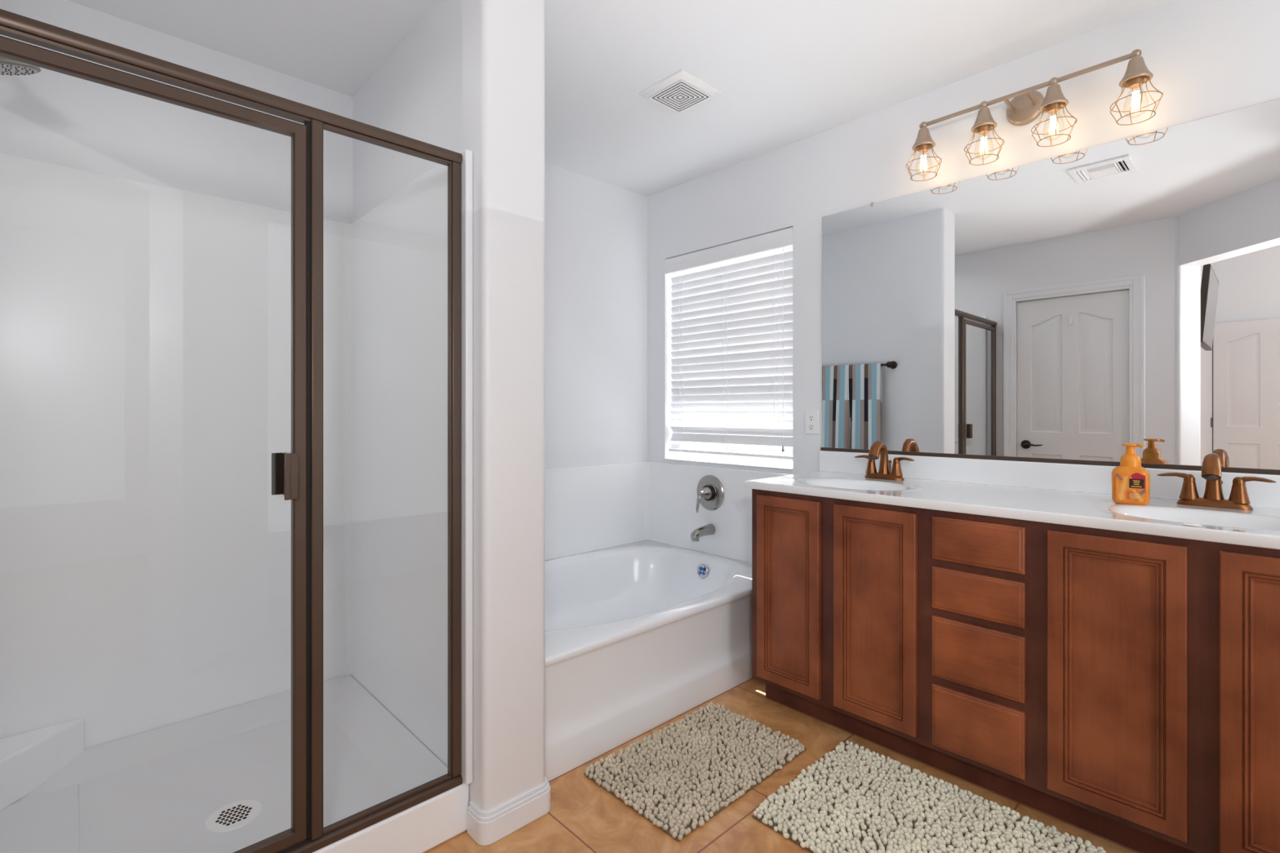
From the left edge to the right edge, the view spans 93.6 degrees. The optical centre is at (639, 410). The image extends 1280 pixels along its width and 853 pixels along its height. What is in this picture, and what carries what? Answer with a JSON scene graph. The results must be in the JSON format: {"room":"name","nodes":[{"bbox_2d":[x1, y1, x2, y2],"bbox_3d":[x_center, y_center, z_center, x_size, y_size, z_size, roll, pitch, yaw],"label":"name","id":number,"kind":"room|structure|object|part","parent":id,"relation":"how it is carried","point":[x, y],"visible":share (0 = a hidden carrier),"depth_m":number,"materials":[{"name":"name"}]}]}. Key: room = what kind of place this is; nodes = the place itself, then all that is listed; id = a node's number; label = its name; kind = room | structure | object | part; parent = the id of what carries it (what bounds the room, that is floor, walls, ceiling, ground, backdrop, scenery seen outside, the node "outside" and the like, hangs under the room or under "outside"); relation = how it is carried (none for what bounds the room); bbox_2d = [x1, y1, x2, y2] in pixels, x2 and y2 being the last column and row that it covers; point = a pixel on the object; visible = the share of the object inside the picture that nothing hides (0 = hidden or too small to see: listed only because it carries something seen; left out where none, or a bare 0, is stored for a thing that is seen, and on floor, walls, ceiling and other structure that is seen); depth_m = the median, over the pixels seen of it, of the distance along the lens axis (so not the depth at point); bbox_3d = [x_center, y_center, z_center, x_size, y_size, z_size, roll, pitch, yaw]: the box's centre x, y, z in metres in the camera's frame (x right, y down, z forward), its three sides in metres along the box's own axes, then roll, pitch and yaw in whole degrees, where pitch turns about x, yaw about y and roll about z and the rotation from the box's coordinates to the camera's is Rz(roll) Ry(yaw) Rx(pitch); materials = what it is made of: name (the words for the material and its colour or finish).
{"room":"bathroom","nodes":[
{"label":"bathroom","id":0,"kind":"room"},
{"bbox_2d":[0,0,647,469],"bbox_3d":[-1.024,-0.065,2.690,3.060,2.440,0.120,0,0,-43],"label":"wall","id":1,"kind":"structure","parent":0,"point":[596,231],"depth_m":2.35,"materials":[{"name":"white paint"}]},
{"bbox_2d":[0,153,350,749],"bbox_3d":[-1.588,0.167,2.067,1.116,1.856,0.012,0,0,-43],"label":"panel","id":2,"kind":"object","parent":1,"relation":"attached to","point":[145,327],"visible":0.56,"depth_m":2.00,"materials":[{"name":"white"}]},
{"bbox_2d":[343,223,351,675],"bbox_3d":[-1.179,0.158,2.427,0.024,1.825,0.024,0,0,-43],"label":"trim","id":3,"kind":"structure","parent":1,"relation":"attached to","point":[347,228],"depth_m":2.43,"materials":[{"name":"white"}]},
{"bbox_2d":[545,461,645,559],"bbox_3d":[-0.506,0.580,3.086,1.492,0.551,0.013,0,0,-43],"label":"panel","id":4,"kind":"object","parent":1,"relation":"attached to","point":[588,508],"visible":0.24,"depth_m":3.30,"materials":[{"name":"white"}]},
{"bbox_2d":[643,462,650,540],"bbox_3d":[0.043,0.537,3.573,0.030,0.464,0.030,0,0,-43],"label":"trim","id":5,"kind":"structure","parent":1,"relation":"attached to","point":[646,465],"depth_m":3.58,"materials":[{"name":"white"}]},
{"bbox_2d":[352,0,545,810],"bbox_3d":[-0.735,-0.065,2.090,0.203,2.440,1.150,0,0,-43],"label":"wall partition","id":6,"kind":"structure","parent":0,"point":[470,75],"depth_m":1.68,"materials":[{"name":"white paint"}]},
{"bbox_2d":[351,148,462,767],"bbox_3d":[-0.832,0.167,2.085,0.014,1.856,1.022,0,0,-43],"label":"partition panel","id":7,"kind":"object","parent":6,"relation":"attached to","point":[399,246],"visible":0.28,"depth_m":2.04,"materials":[{"name":"white"}]},
{"bbox_2d":[460,149,472,785],"bbox_3d":[-0.481,0.153,1.655,0.022,1.727,0.052,0,0,-43],"label":"trim","id":8,"kind":"structure","parent":6,"relation":"attached to","point":[467,155],"depth_m":1.64,"materials":[{"name":"white"}]},
{"bbox_2d":[466,777,550,845],"bbox_3d":[-0.371,1.113,1.703,0.231,0.083,0.116,0,0,-43],"label":"baseboard","id":9,"kind":"structure","parent":6,"relation":"attached to","point":[486,828],"depth_m":1.64,"materials":[{"name":"white wood"}]},
{"bbox_2d":[67,0,1174,196],"bbox_3d":[0.353,-1.335,1.295,3.150,0.100,4.100,0,0,-43],"label":"ceiling","id":10,"kind":"structure","parent":0,"point":[785,72],"depth_m":2.14,"materials":[{"name":"white paint"}]},
{"bbox_2d":[639,69,721,114],"bbox_3d":[0.163,-1.274,2.427,0.236,0.020,0.236,0,0,-43],"label":"ceiling vent","id":11,"kind":"object","parent":10,"relation":"in","point":[681,91],"visible":1,"depth_m":2.40,"materials":[{"name":"white plastic"}]},
{"bbox_2d":[424,678,1140,852],"bbox_3d":[-0.143,1.195,-0.533,6.300,0.080,6.060,0,0,-43],"label":"floor","id":12,"kind":"structure","parent":0,"point":[583,816],"depth_m":1.71,"materials":[{"name":"beige ceramic"}]},
{"bbox_2d":[0,675,468,852],"bbox_3d":[-1.224,1.060,1.669,1.123,0.190,1.060,0,0,-43],"label":"shower tray","id":13,"kind":"object","parent":12,"relation":"on","point":[217,782],"visible":0.98,"depth_m":1.75,"materials":[{"name":"white"}]},
{"bbox_3d":[-1.759,1.035,1.674,0.316,0.140,0.316,0,0,-43],"label":"corner seat","id":14,"kind":"part","parent":13,"relation":"part of","materials":[{"name":"white"}]},
{"bbox_2d":[0,8,462,852],"bbox_3d":[-0.886,0.158,1.280,1.079,1.720,0.086,0,0,-43],"label":"shower door frame","id":15,"kind":"structure","parent":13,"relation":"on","point":[297,475],"depth_m":1.38,"materials":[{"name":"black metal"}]},
{"bbox_3d":[-1.015,0.165,1.160,0.669,1.641,0.023,0,0,-43],"label":"door","id":16,"kind":"part","parent":15,"relation":"part of","materials":[{"name":"clear glass"}]},
{"bbox_3d":[-0.890,-0.686,1.283,1.079,0.031,0.036,0,0,-43],"label":"header rail","id":17,"kind":"part","parent":15,"relation":"part of","materials":[{"name":"brown metal"}]},
{"bbox_3d":[-0.824,0.145,1.378,0.030,0.096,0.028,0,0,-43],"label":"handle","id":18,"kind":"part","parent":15,"relation":"part of","materials":[{"name":"brown metal"}]},
{"bbox_3d":[-0.781,0.146,1.342,0.028,0.102,0.032,0,0,-43],"label":"pull handle","id":19,"kind":"part","parent":15,"relation":"part of","materials":[{"name":"brown metal"}]},
{"bbox_3d":[-0.885,1.006,1.288,1.066,0.023,0.036,0,0,-43],"label":"sill rail","id":20,"kind":"part","parent":15,"relation":"part of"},
{"bbox_3d":[-1.107,1.104,1.640,0.132,0.004,0.132,0,0,15],"label":"drain plate","id":21,"kind":"part","parent":13,"relation":"part of","materials":[{"name":"white plastic"}]},
{"bbox_2d":[545,539,752,781],"bbox_3d":[-0.147,0.961,2.707,1.492,0.389,1.028,0,0,-43],"label":"bathtub","id":22,"kind":"object","parent":12,"relation":"on","point":[639,635],"visible":0.65,"depth_m":2.35,"materials":[{"name":"white ceramic"}]},
{"bbox_2d":[545,539,751,667],"bbox_3d":[-0.147,0.927,2.707,1.492,0.322,1.028,0,0,-43],"label":"basin","id":23,"kind":"object","parent":22,"relation":"in","point":[646,603],"depth_m":2.80,"materials":[{"name":"white ceramic"}]},
{"bbox_2d":[584,701,806,841],"bbox_3d":[0.194,1.142,1.978,0.657,0.024,0.433,0,0,-43],"label":"bath mat","id":24,"kind":"object","parent":12,"relation":"on","point":[680,777],"visible":1,"depth_m":1.92,"materials":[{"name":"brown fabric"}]},
{"bbox_2d":[752,740,1106,852],"bbox_3d":[0.826,1.142,1.565,0.571,0.024,0.932,0,0,-43],"label":"bath mat","id":25,"kind":"object","parent":12,"relation":"on","point":[853,800],"visible":1,"depth_m":1.69,"materials":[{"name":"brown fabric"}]},
{"bbox_2d":[751,488,1279,852],"bbox_3d":[1.271,0.732,1.891,0.574,0.847,1.848,0,0,-43],"label":"vanity cabinet","id":26,"kind":"object","parent":12,"relation":"on","point":[1122,688],"visible":0.91,"depth_m":1.67,"materials":[{"name":"brown wood"}]},
{"bbox_3d":[0.551,0.681,2.251,0.020,0.708,0.268,0,0,-43],"label":"door","id":27,"kind":"part","parent":26,"relation":"part of","materials":[{"name":"brown wood"}]},
{"bbox_3d":[0.779,0.681,2.009,0.020,0.708,0.282,0,0,-43],"label":"door","id":28,"kind":"part","parent":26,"relation":"part of","materials":[{"name":"brown wood"}]},
{"bbox_3d":[0.995,0.943,1.780,0.020,0.188,0.250,0,0,-43],"label":"drawer","id":29,"kind":"part","parent":26,"relation":"part of","materials":[{"name":"brown wood"}]},
{"bbox_3d":[0.995,0.730,1.780,0.020,0.186,0.250,0,0,-43],"label":"drawer","id":30,"kind":"part","parent":26,"relation":"part of","materials":[{"name":"brown wood"}]},
{"bbox_3d":[0.995,0.548,1.780,0.020,0.128,0.250,0,0,-43],"label":"drawer","id":31,"kind":"part","parent":26,"relation":"part of","materials":[{"name":"brown wood"}]},
{"bbox_3d":[0.995,0.394,1.780,0.020,0.132,0.250,0,0,-43],"label":"drawer","id":32,"kind":"part","parent":26,"relation":"part of","materials":[{"name":"brown wood"}]},
{"bbox_2d":[744,450,1279,549],"bbox_3d":[1.267,0.291,1.894,0.577,0.216,1.879,0,0,-43],"label":"countertop","id":33,"kind":"structure","parent":26,"relation":"on","point":[1056,493],"depth_m":1.94,"materials":[{"name":"white stone"}]},
{"bbox_2d":[854,440,914,480],"bbox_3d":[0.988,0.199,2.442,0.169,0.155,0.190,0,0,-2],"label":"sink faucet","id":34,"kind":"object","parent":33,"relation":"on","point":[878,447],"visible":1,"depth_m":2.42,"materials":[{"name":"brown metal"}]},
{"bbox_3d":[0.931,0.196,2.507,0.027,0.023,0.077,0,0,-43],"label":"lever","id":35,"kind":"part","parent":34,"relation":"part of","materials":[{"name":"brown metal"}]},
{"bbox_3d":[0.957,0.224,2.484,0.047,0.072,0.047,0,0,-43],"label":"handle","id":36,"kind":"part","parent":34,"relation":"part of","materials":[{"name":"brown metal"}]},
{"bbox_3d":[0.962,0.191,2.418,0.139,0.139,0.047,0,0,-43],"label":"spout","id":37,"kind":"part","parent":34,"relation":"part of","materials":[{"name":"brown metal"}]},
{"bbox_3d":[0.992,0.266,2.446,0.051,0.021,0.160,0,0,-43],"label":"plate","id":38,"kind":"part","parent":34,"relation":"part of","materials":[{"name":"brown metal"}]},
{"bbox_3d":[1.028,0.224,2.409,0.047,0.072,0.047,0,0,-43],"label":"handle","id":39,"kind":"part","parent":34,"relation":"part of","materials":[{"name":"brown metal"}]},
{"bbox_3d":[1.049,0.196,2.381,0.027,0.023,0.077,0,0,-43],"label":"lever","id":40,"kind":"part","parent":34,"relation":"part of","materials":[{"name":"brown metal"}]},
{"bbox_2d":[1111,443,1150,505],"bbox_3d":[1.457,0.186,1.786,0.089,0.179,0.064,0,0,39],"label":"soap dispenser","id":41,"kind":"object","parent":33,"relation":"on","point":[1131,482],"visible":1,"depth_m":1.77,"materials":[{"name":"orange plastic"}]},
{"bbox_2d":[1111,465,1150,505],"bbox_3d":[1.458,0.220,1.788,0.066,0.112,0.090,0,0,-43],"label":"bottle","id":42,"kind":"object","parent":41,"relation":"attached to","point":[1131,484],"depth_m":1.76,"materials":[{"name":"orange plastic"}]},
{"bbox_3d":[1.448,0.212,1.753,0.004,0.027,0.033,0,0,-43],"label":"name plate","id":43,"kind":"part","parent":41,"relation":"part of","materials":[{"name":"brown paper"}]},
{"bbox_3d":[1.462,0.102,1.769,0.011,0.012,0.037,0,0,-13],"label":"spout","id":44,"kind":"part","parent":41,"relation":"part of","materials":[{"name":"orange plastic"}]},
{"bbox_2d":[1156,453,1275,510],"bbox_3d":[1.654,0.199,1.734,0.169,0.155,0.190,0,0,-2],"label":"sink faucet","id":45,"kind":"object","parent":33,"relation":"on","point":[1213,496],"visible":1,"depth_m":1.71,"materials":[{"name":"brown metal"}]},
{"bbox_3d":[1.597,0.196,1.799,0.027,0.023,0.077,0,0,-43],"label":"lever","id":46,"kind":"part","parent":45,"relation":"part of","materials":[{"name":"brown metal"}]},
{"bbox_3d":[1.623,0.224,1.777,0.047,0.072,0.047,0,0,-43],"label":"handle","id":47,"kind":"part","parent":45,"relation":"part of","materials":[{"name":"brown metal"}]},
{"bbox_3d":[1.628,0.191,1.710,0.139,0.139,0.047,0,0,-43],"label":"spout","id":48,"kind":"part","parent":45,"relation":"part of","materials":[{"name":"brown metal"}]},
{"bbox_3d":[1.659,0.266,1.739,0.051,0.021,0.160,0,0,-43],"label":"plate","id":49,"kind":"part","parent":45,"relation":"part of","materials":[{"name":"brown metal"}]},
{"bbox_3d":[1.695,0.224,1.701,0.047,0.072,0.047,0,0,-43],"label":"handle","id":50,"kind":"part","parent":45,"relation":"part of","materials":[{"name":"brown metal"}]},
{"bbox_3d":[1.715,0.196,1.674,0.027,0.023,0.077,0,0,-43],"label":"lever","id":51,"kind":"part","parent":45,"relation":"part of","materials":[{"name":"brown metal"}]},
{"bbox_3d":[1.215,0.681,1.546,0.020,0.708,0.284,0,0,-43],"label":"door","id":52,"kind":"part","parent":26,"relation":"part of","materials":[{"name":"brown wood"}]},
{"bbox_3d":[1.450,0.681,1.297,0.020,0.708,0.289,0,0,-43],"label":"door","id":53,"kind":"part","parent":26,"relation":"part of","materials":[{"name":"brown wood"}]},
{"bbox_2d":[647,0,1279,475],"bbox_3d":[1.436,-0.065,2.246,0.150,2.440,3.900,0,0,-43],"label":"wall","id":54,"kind":"structure","parent":0,"point":[1206,58],"depth_m":2.44,"materials":[{"name":"white paint"}]},
{"bbox_2d":[646,461,792,563],"bbox_3d":[0.396,0.580,3.229,0.013,0.551,1.042,0,0,-43],"label":"panel","id":55,"kind":"object","parent":54,"relation":"attached to","point":[674,517],"visible":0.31,"depth_m":3.29,"materials":[{"name":"white"}]},
{"bbox_2d":[690,524,715,542],"bbox_3d":[0.329,0.644,3.181,0.150,0.074,0.062,0,0,-43],"label":"tub spout","id":56,"kind":"object","parent":55,"relation":"attached to","point":[709,529],"visible":1,"depth_m":3.16,"materials":[{"name":"silver metal"}]},
{"bbox_2d":[696,475,724,513],"bbox_3d":[0.342,0.444,3.202,0.104,0.193,0.188,0,0,-43],"label":"tub valve","id":57,"kind":"object","parent":55,"relation":"attached to","point":[710,491],"visible":1,"depth_m":3.20,"materials":[{"name":"silver metal"}]},
{"bbox_3d":[0.311,0.486,3.180,0.028,0.108,0.025,0,0,-43],"label":"lever","id":58,"kind":"part","parent":57,"relation":"part of","materials":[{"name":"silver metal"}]},
{"bbox_2d":[663,426,792,470],"bbox_3d":[0.484,-0.302,3.236,0.147,1.171,0.856,0,0,-43],"label":"window","id":59,"kind":"structure","parent":54,"relation":"in","point":[682,456],"depth_m":3.23,"materials":[{"name":"white"}]},
{"bbox_3d":[0.468,0.281,3.220,0.102,0.005,0.854,0,0,-43],"label":"sill","id":60,"kind":"part","parent":59,"relation":"part of","materials":[{"name":"white paint"}]},
{"bbox_2d":[664,226,792,459],"bbox_3d":[0.462,-0.323,3.214,0.073,1.119,0.849,0,0,-43],"label":"blind","id":61,"kind":"object","parent":54,"relation":"attached to","point":[731,308],"visible":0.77,"depth_m":3.18,"materials":[{"name":"white plastic"}]},
{"bbox_3d":[0.453,-0.305,3.203,0.001,1.050,0.026,0,0,-43],"label":"ladder cord","id":62,"kind":"part","parent":61,"relation":"part of","materials":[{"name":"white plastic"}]},
{"bbox_3d":[0.471,0.229,3.221,0.050,0.017,0.835,0,0,-43],"label":"rail","id":63,"kind":"part","parent":61,"relation":"part of","materials":[{"name":"white plastic"}]},
{"bbox_3d":[0.673,-0.305,2.970,0.001,1.050,0.026,0,0,-43],"label":"ladder cord","id":64,"kind":"part","parent":61,"relation":"part of","materials":[{"name":"white plastic"}]},
{"bbox_3d":[0.698,-0.312,2.931,0.003,0.965,0.002,0,0,-43],"label":"pull cord","id":65,"kind":"part","parent":61,"relation":"part of","materials":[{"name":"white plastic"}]},
{"bbox_2d":[804,410,818,434],"bbox_3d":[0.801,0.053,2.804,0.008,0.111,0.071,0,0,-43],"label":"wall outlet","id":66,"kind":"object","parent":54,"relation":"attached to","point":[811,417],"visible":1,"depth_m":2.80,"materials":[{"name":"white plastic"}]},
{"bbox_2d":[808,423,814,430],"bbox_3d":[0.799,0.075,2.802,0.002,0.033,0.033,0,0,-43],"label":"receptacle","id":67,"kind":"object","parent":66,"relation":"attached to","point":[811,426],"depth_m":2.80,"materials":[{"name":"white plastic"}]},
{"bbox_2d":[808,414,814,421],"bbox_3d":[0.799,0.033,2.802,0.002,0.033,0.033,0,0,-43],"label":"receptacle","id":68,"kind":"object","parent":66,"relation":"attached to","point":[811,417],"depth_m":2.80,"materials":[{"name":"white plastic"}]},
{"bbox_2d":[906,48,1163,181],"bbox_3d":[1.336,-1.031,2.115,0.173,0.247,0.772,0,0,-43],"label":"vanity light","id":69,"kind":"object","parent":54,"relation":"attached to","point":[1028,104],"visible":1,"depth_m":2.10,"materials":[{"name":"beige metal"}]},
{"bbox_3d":[1.100,-1.071,2.332,0.082,0.098,0.082,0,0,-43],"label":"lamp shade","id":70,"kind":"part","parent":69,"relation":"part of","materials":[{"name":"beige metal"}]},
{"bbox_2d":[918,143,928,152],"bbox_3d":[1.100,-1.025,2.332,0.038,0.034,0.038,0,0,-43],"label":"socket","id":71,"kind":"object","parent":69,"relation":"attached to","point":[922,147],"depth_m":2.32,"materials":[{"name":"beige metal"}]},
{"bbox_3d":[1.245,-1.071,2.178,0.082,0.098,0.082,0,0,-43],"label":"lamp shade","id":72,"kind":"part","parent":69,"relation":"part of","materials":[{"name":"beige metal"}]},
{"bbox_2d":[977,124,990,134],"bbox_3d":[1.245,-1.025,2.178,0.038,0.034,0.038,0,0,-43],"label":"socket","id":73,"kind":"object","parent":69,"relation":"attached to","point":[984,127],"depth_m":2.17,"materials":[{"name":"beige metal"}]},
{"bbox_2d":[1046,102,1060,113],"bbox_3d":[1.391,-1.025,2.023,0.038,0.034,0.038,0,0,-43],"label":"socket","id":74,"kind":"object","parent":69,"relation":"attached to","point":[1051,107],"depth_m":2.01,"materials":[{"name":"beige metal"}]},
{"bbox_3d":[1.391,-1.071,2.023,0.082,0.098,0.082,0,0,-43],"label":"lamp shade","id":75,"kind":"part","parent":69,"relation":"part of","materials":[{"name":"beige metal"}]},
{"bbox_2d":[1128,75,1143,88],"bbox_3d":[1.539,-1.025,1.866,0.038,0.034,0.038,0,0,-43],"label":"socket","id":76,"kind":"object","parent":69,"relation":"attached to","point":[1133,82],"depth_m":1.86,"materials":[{"name":"beige metal"}]},
{"bbox_3d":[1.539,-1.071,1.866,0.082,0.098,0.082,0,0,-43],"label":"lamp shade","id":77,"kind":"part","parent":69,"relation":"part of","materials":[{"name":"beige metal"}]},
{"bbox_2d":[818,450,1279,508],"bbox_3d":[1.471,0.231,2.085,0.018,0.095,1.877,0,0,-43],"label":"backsplash","id":78,"kind":"structure","parent":54,"relation":"attached to","point":[1088,478],"depth_m":2.13,"materials":[{"name":"white stone"}]},
{"bbox_2d":[820,98,1279,475],"bbox_3d":[1.482,-0.357,2.078,0.012,1.080,1.892,0,0,-43],"label":"wall mirror","id":79,"kind":"object","parent":54,"relation":"attached to","point":[1076,307],"visible":1,"depth_m":2.06,"materials":[{"name":"white mirror"}]},
{"bbox_3d":[-1.329,-0.065,0.857,0.140,2.440,2.130,0,0,-43],"label":"wall","id":80,"kind":"structure","parent":0,"visible":0},
{"bbox_2d":[0,56,40,75],"bbox_3d":[-1.543,-0.865,1.371,0.253,0.174,0.147,0,0,-43],"label":"showerhead","id":81,"kind":"object","parent":80,"relation":"attached to","point":[7,66],"visible":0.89,"depth_m":1.41,"materials":[{"name":"grey metal"}]}
]}

